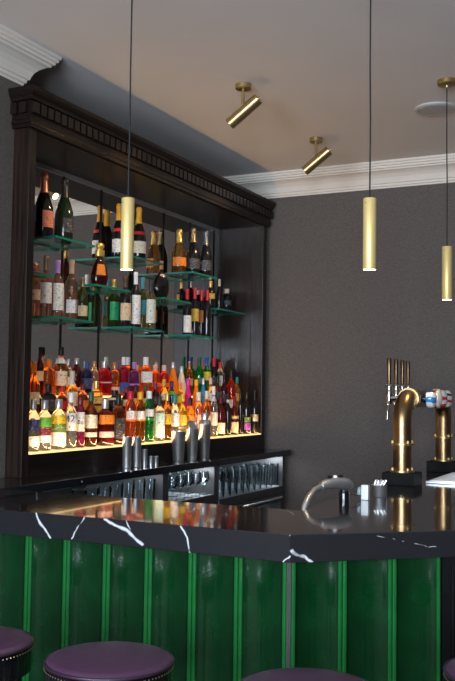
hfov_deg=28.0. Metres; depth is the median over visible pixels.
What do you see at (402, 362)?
tap
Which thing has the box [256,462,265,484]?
drinking glass
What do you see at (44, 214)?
champagne bottle
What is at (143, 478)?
drinking glass
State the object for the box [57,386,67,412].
bottle
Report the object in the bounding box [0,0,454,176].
ceiling
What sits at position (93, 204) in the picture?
mirror
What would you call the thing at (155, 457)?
jigger
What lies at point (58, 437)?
bottle
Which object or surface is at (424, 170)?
trim
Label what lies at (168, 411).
bottle
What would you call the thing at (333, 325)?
wall
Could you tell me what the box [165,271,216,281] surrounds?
glass shelf
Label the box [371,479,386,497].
chrome holder
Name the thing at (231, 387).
bottle
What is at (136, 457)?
jigger
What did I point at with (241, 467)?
drinking glass
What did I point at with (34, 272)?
glass shelf
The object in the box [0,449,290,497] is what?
countertop
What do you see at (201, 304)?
wine bottle
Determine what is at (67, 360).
bottle
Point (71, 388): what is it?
bottle
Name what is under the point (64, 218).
champagne bottle
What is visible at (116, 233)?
champagne bottle
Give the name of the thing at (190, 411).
bottle
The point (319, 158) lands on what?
ceiling spotlight
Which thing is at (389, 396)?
tap
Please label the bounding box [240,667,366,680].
bar stool
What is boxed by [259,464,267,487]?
drinking glass
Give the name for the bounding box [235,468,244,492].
drinking glass
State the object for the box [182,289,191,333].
wine bottle
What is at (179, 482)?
drinking glass
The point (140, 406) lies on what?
bottle
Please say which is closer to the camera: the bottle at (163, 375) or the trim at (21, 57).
the trim at (21, 57)
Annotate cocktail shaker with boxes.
[198,413,210,457]
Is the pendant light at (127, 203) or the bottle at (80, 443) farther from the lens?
the bottle at (80, 443)
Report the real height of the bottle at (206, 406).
0.307 m
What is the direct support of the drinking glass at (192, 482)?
on the cooler at (209, 488)
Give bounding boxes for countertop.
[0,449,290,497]
[0,467,454,562]
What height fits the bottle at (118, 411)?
0.282 m
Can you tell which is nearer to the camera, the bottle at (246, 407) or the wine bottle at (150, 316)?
the wine bottle at (150, 316)
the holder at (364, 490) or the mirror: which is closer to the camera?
the holder at (364, 490)
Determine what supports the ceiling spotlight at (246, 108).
hanging from the ceiling
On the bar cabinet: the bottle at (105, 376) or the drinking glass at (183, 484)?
the bottle at (105, 376)
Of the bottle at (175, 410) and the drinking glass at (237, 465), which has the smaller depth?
the bottle at (175, 410)
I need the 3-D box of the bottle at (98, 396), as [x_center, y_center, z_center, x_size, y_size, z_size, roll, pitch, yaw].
[-0.744,0.338,5.152,0.068,0.219,0.067,2,-4,-25]
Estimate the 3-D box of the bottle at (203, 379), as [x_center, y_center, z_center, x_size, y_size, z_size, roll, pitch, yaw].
[-0.170,0.391,6.322,0.059,0.262,0.058,2,-4,-23]
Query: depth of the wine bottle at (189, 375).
6.39 m
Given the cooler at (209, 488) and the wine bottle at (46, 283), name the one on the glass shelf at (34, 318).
the wine bottle at (46, 283)
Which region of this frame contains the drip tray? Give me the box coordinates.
[426,472,454,484]
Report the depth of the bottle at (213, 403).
6.16 m
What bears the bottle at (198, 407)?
on the bar cabinet
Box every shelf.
[32,316,92,324]
[33,271,52,277]
[34,235,94,250]
[64,284,130,294]
[101,326,161,333]
[103,256,162,267]
[155,297,190,305]
[164,334,215,339]
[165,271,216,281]
[168,492,210,501]
[211,308,243,315]
[218,482,277,503]
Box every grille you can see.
[419,105,452,114]
[429,472,454,481]
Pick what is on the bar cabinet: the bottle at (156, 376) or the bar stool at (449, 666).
the bottle at (156, 376)
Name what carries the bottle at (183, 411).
on the bar cabinet
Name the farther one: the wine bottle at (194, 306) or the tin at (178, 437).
the wine bottle at (194, 306)
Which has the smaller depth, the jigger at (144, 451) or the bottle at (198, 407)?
the jigger at (144, 451)
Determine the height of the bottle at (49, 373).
0.192 m
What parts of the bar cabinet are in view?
post, dentil moulding, cornice, panel, post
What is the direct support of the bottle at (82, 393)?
on the bar cabinet
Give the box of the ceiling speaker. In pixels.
[415,101,454,115]
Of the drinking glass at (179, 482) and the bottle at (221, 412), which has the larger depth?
the bottle at (221, 412)
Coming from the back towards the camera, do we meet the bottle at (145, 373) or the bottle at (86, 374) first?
the bottle at (145, 373)
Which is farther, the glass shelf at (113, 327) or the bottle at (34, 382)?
the glass shelf at (113, 327)
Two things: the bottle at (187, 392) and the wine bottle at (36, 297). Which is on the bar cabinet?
the bottle at (187, 392)
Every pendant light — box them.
[120,0,134,270]
[363,0,375,270]
[437,77,454,299]
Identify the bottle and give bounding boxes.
[28,400,39,451]
[29,362,39,413]
[32,264,40,315]
[34,173,53,238]
[36,347,43,394]
[39,384,56,413]
[39,400,51,450]
[40,256,51,315]
[43,360,55,394]
[51,260,63,318]
[51,399,66,449]
[54,178,73,243]
[54,347,66,394]
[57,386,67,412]
[64,260,77,320]
[65,393,76,448]
[66,359,71,385]
[66,371,77,409]
[72,358,81,394]
[76,397,84,447]
[77,277,87,319]
[77,384,87,409]
[82,361,91,395]
[85,392,97,446]
[91,361,98,390]
[92,381,102,411]
[97,399,114,445]
[98,361,111,395]
[107,279,118,326]
[107,390,121,411]
[111,203,120,259]
[111,362,119,393]
[112,394,124,444]
[118,357,128,395]
[119,276,130,325]
[122,387,127,409]
[125,391,135,443]
[129,362,138,391]
[131,272,140,326]
[133,207,145,262]
[133,385,137,403]
[135,392,145,442]
[138,277,146,329]
[139,357,152,392]
[143,385,147,403]
[145,280,155,328]
[145,391,153,441]
[152,365,159,393]
[152,383,159,408]
[154,396,164,440]
[159,379,167,407]
[160,365,168,390]
[163,393,171,439]
[168,381,175,406]
[169,362,177,392]
[171,395,179,439]
[172,229,185,273]
[176,383,182,407]
[178,366,185,393]
[179,394,186,438]
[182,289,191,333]
[184,379,192,408]
[186,228,199,275]
[186,361,192,395]
[187,398,194,428]
[191,288,198,334]
[192,380,198,408]
[194,357,203,391]
[194,392,202,437]
[199,231,211,276]
[199,290,203,334]
[201,378,204,404]
[203,290,210,335]
[203,357,210,390]
[203,391,210,421]
[207,378,211,403]
[208,281,214,307]
[210,386,217,436]
[211,358,217,385]
[215,376,221,406]
[216,279,222,310]
[217,397,224,435]
[218,362,222,387]
[221,373,227,408]
[222,289,231,312]
[224,394,230,434]
[227,370,235,408]
[231,397,237,434]
[235,377,240,408]
[238,393,242,433]
[243,392,250,433]
[251,390,258,433]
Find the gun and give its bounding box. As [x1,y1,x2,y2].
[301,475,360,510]
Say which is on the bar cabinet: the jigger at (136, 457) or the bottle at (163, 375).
the bottle at (163, 375)
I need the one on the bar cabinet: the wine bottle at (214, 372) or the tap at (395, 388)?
the wine bottle at (214, 372)
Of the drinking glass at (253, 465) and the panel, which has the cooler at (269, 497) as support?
the drinking glass at (253, 465)
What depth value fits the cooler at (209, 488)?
5.69 m
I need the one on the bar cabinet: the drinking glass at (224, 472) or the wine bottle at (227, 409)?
the wine bottle at (227, 409)
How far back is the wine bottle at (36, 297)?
4.75 m
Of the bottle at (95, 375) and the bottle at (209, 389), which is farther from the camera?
the bottle at (209, 389)
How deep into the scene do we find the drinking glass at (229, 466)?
6.26 m
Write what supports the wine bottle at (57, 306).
on the glass shelf at (34, 318)
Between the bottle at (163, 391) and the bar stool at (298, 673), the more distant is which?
the bottle at (163, 391)
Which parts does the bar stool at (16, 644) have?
seat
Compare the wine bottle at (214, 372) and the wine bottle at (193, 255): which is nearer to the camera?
the wine bottle at (193, 255)
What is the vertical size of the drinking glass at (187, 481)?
0.145 m
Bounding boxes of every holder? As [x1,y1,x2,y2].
[357,485,369,499]
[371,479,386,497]
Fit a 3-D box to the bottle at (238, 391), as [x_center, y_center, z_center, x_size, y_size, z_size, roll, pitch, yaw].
[0.070,0.413,6.810,0.056,0.280,0.057,3,-4,-35]
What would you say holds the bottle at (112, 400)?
on the bar cabinet
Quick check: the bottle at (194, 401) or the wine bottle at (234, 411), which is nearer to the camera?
the bottle at (194, 401)
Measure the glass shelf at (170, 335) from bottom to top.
0.020 m
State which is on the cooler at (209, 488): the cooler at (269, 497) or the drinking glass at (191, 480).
the drinking glass at (191, 480)
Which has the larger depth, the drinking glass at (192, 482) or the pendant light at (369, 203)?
the drinking glass at (192, 482)
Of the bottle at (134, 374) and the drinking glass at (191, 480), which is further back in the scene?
the bottle at (134, 374)
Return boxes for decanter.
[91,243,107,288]
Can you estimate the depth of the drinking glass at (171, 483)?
5.53 m
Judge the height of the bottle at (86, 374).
0.200 m
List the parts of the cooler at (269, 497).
panel, door, door handle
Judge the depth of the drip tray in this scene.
4.73 m
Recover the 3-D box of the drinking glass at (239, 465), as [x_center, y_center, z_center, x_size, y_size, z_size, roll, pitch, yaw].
[0.116,0.964,6.444,0.071,0.165,0.071,-1,-4,26]
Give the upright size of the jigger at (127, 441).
0.168 m
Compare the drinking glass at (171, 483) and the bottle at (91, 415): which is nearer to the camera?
the bottle at (91, 415)
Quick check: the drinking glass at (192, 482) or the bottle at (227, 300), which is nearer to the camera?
the drinking glass at (192, 482)
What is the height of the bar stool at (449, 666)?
0.778 m
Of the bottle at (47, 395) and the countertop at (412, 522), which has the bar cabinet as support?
the bottle at (47, 395)
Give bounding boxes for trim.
[0,24,61,85]
[224,153,454,198]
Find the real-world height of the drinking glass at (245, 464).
0.165 m
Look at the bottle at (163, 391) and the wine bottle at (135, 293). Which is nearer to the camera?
the wine bottle at (135, 293)
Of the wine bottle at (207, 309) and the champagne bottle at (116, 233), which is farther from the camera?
the wine bottle at (207, 309)
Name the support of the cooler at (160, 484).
on the floor
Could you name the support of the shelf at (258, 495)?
attached to the cooler at (269, 497)
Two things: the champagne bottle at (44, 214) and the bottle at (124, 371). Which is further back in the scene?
the bottle at (124, 371)
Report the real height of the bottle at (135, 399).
0.202 m
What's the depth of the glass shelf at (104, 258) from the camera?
5.65 m
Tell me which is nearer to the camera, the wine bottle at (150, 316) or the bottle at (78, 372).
the bottle at (78, 372)
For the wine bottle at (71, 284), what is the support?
on the glass shelf at (34, 318)
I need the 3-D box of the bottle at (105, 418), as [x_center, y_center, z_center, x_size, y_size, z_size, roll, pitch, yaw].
[-0.674,0.449,5.007,0.089,0.254,0.088,3,-4,-37]
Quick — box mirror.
[30,162,219,392]
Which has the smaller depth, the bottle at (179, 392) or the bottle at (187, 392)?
the bottle at (179, 392)
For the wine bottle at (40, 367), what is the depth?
4.88 m
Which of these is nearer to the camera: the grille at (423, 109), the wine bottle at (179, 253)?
the grille at (423, 109)
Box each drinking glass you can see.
[85,487,99,495]
[98,485,111,496]
[110,483,123,497]
[121,481,134,497]
[133,480,145,498]
[143,478,155,499]
[168,472,178,496]
[169,476,177,500]
[175,474,186,499]
[176,471,186,495]
[182,473,193,497]
[184,470,194,493]
[190,472,201,496]
[198,471,208,494]
[220,467,230,491]
[220,472,225,496]
[221,470,231,495]
[227,466,236,490]
[228,469,238,493]
[233,465,242,489]
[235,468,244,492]
[239,465,248,487]
[241,467,250,491]
[245,464,254,485]
[247,466,256,489]
[250,463,259,485]
[252,465,261,488]
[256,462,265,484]
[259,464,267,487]
[264,464,273,486]
[269,463,278,485]
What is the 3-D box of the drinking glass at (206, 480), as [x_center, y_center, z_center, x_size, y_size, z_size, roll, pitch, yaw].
[-0.149,0.886,5.668,0.071,0.145,0.071,-1,-4,26]
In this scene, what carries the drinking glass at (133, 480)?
on the cooler at (160, 484)
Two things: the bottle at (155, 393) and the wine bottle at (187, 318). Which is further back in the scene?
the wine bottle at (187, 318)
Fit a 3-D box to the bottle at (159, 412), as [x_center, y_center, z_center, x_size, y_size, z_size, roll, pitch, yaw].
[-0.415,0.473,5.533,0.064,0.272,0.063,2,-3,-20]
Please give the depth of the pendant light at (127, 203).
3.53 m
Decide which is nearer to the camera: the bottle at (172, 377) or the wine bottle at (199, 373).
the bottle at (172, 377)
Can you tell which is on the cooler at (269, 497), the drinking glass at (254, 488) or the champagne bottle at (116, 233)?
the drinking glass at (254, 488)
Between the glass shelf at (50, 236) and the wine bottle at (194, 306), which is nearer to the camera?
the glass shelf at (50, 236)
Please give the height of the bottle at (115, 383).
0.205 m
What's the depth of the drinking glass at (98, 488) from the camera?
4.59 m
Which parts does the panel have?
tile panel, tile panel, tile panel, tile panel, tile panel, tile panel, tile panel, corner trim, tile panel, tile panel, tile panel, panel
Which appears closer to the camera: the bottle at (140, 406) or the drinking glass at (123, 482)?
the drinking glass at (123, 482)
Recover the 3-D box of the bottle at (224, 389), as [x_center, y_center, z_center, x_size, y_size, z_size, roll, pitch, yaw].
[-0.025,0.388,6.617,0.054,0.305,0.055,2,-3,-16]
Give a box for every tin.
[171,431,185,461]
[186,429,198,459]
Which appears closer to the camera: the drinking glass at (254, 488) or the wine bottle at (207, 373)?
the drinking glass at (254, 488)
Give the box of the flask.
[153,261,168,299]
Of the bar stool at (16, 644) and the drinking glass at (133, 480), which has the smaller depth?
the bar stool at (16, 644)
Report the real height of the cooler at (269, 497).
1.044 m
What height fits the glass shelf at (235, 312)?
0.020 m
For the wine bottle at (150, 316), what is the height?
0.307 m
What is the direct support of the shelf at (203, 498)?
attached to the cooler at (209, 488)
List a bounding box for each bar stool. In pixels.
[0,626,34,680]
[43,641,174,680]
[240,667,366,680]
[443,658,454,680]
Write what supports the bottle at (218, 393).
on the bar cabinet
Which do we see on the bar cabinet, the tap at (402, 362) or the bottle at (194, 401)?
the bottle at (194, 401)
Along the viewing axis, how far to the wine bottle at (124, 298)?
5.46 m
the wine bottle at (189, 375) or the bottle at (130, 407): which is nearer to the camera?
the bottle at (130, 407)
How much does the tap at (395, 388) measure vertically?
0.330 m
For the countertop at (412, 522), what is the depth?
3.25 m
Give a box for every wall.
[0,76,20,477]
[264,182,454,509]
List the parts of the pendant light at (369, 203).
lamp shade, cord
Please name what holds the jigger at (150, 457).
on the countertop at (9, 487)
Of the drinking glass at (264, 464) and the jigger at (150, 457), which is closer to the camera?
the jigger at (150, 457)
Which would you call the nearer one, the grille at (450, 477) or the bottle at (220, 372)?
the grille at (450, 477)
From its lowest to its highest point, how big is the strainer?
0.066 m
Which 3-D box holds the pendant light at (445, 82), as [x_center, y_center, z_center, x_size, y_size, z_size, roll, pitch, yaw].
[1.143,-0.787,4.745,0.100,1.158,0.100,-1,-4,26]
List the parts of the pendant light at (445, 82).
lamp shade, cord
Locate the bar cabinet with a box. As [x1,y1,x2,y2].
[5,84,275,477]
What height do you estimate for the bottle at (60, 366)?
0.269 m
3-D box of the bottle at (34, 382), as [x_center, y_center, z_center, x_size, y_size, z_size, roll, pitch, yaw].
[-0.990,0.263,4.652,0.061,0.306,0.062,2,-3,-14]
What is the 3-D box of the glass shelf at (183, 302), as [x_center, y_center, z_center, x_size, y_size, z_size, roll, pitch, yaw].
[-0.420,-0.253,5.987,0.218,0.020,0.361,-1,-4,26]
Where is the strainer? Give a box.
[178,420,197,428]
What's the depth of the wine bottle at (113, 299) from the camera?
5.51 m
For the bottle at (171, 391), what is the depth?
5.91 m
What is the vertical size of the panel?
0.954 m
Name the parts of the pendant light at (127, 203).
lamp shade, cord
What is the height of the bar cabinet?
1.853 m
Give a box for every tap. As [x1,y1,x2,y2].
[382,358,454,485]
[385,358,397,419]
[393,359,399,412]
[399,360,405,390]
[405,361,410,387]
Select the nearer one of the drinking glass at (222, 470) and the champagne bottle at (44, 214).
the champagne bottle at (44, 214)
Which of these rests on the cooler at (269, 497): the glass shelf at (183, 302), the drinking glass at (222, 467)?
the drinking glass at (222, 467)
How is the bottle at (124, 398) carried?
on the bar cabinet
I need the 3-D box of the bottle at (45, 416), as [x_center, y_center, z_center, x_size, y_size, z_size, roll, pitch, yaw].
[-0.911,0.421,4.524,0.074,0.249,0.075,2,-3,-15]
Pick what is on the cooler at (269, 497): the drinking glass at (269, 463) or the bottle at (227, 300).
the drinking glass at (269, 463)
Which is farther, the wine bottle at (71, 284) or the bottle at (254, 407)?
the bottle at (254, 407)
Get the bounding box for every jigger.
[122,436,131,467]
[132,437,141,467]
[142,449,147,466]
[149,456,153,466]
[154,456,158,465]
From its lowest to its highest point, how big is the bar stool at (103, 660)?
0.778 m
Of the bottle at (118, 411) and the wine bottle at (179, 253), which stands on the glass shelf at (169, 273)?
the wine bottle at (179, 253)
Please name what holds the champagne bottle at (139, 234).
on the glass shelf at (104, 258)
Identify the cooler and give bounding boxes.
[44,474,165,500]
[165,466,215,503]
[216,456,283,508]
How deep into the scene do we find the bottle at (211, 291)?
6.57 m
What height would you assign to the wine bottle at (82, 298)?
0.243 m
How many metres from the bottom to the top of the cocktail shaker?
0.284 m
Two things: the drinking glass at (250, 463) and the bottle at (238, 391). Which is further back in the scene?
the bottle at (238, 391)
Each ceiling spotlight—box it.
[226,82,261,128]
[302,136,331,174]
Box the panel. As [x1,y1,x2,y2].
[0,533,454,680]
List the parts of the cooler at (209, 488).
panel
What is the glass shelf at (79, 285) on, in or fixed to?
attached to the bar cabinet
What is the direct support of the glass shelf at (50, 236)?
attached to the bar cabinet
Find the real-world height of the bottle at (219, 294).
0.237 m
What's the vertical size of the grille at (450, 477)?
0.003 m
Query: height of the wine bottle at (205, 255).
0.321 m
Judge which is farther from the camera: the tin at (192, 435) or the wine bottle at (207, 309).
the wine bottle at (207, 309)
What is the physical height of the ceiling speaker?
0.016 m
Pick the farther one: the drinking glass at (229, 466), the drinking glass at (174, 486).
the drinking glass at (229, 466)
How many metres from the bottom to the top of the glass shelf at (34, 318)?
0.020 m
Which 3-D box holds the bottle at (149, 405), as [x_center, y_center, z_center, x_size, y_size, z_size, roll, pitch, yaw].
[-0.468,0.452,5.426,0.062,0.301,0.063,2,-4,-27]
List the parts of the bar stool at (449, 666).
seat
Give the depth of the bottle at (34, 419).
4.42 m
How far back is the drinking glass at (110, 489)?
4.69 m
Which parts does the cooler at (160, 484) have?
panel, panel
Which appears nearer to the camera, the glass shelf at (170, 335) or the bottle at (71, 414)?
the bottle at (71, 414)
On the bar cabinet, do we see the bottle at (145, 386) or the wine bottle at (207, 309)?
the bottle at (145, 386)
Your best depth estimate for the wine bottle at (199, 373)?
6.52 m
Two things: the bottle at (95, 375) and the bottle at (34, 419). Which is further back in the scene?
the bottle at (95, 375)
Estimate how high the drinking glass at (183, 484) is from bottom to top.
0.145 m
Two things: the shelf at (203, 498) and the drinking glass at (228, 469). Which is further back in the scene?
the drinking glass at (228, 469)
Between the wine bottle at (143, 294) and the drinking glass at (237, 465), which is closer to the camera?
the wine bottle at (143, 294)
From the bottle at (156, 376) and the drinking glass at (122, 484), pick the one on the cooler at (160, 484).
the drinking glass at (122, 484)
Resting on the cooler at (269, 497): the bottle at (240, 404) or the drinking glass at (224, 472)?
the drinking glass at (224, 472)
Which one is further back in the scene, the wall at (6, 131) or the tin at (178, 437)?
the tin at (178, 437)

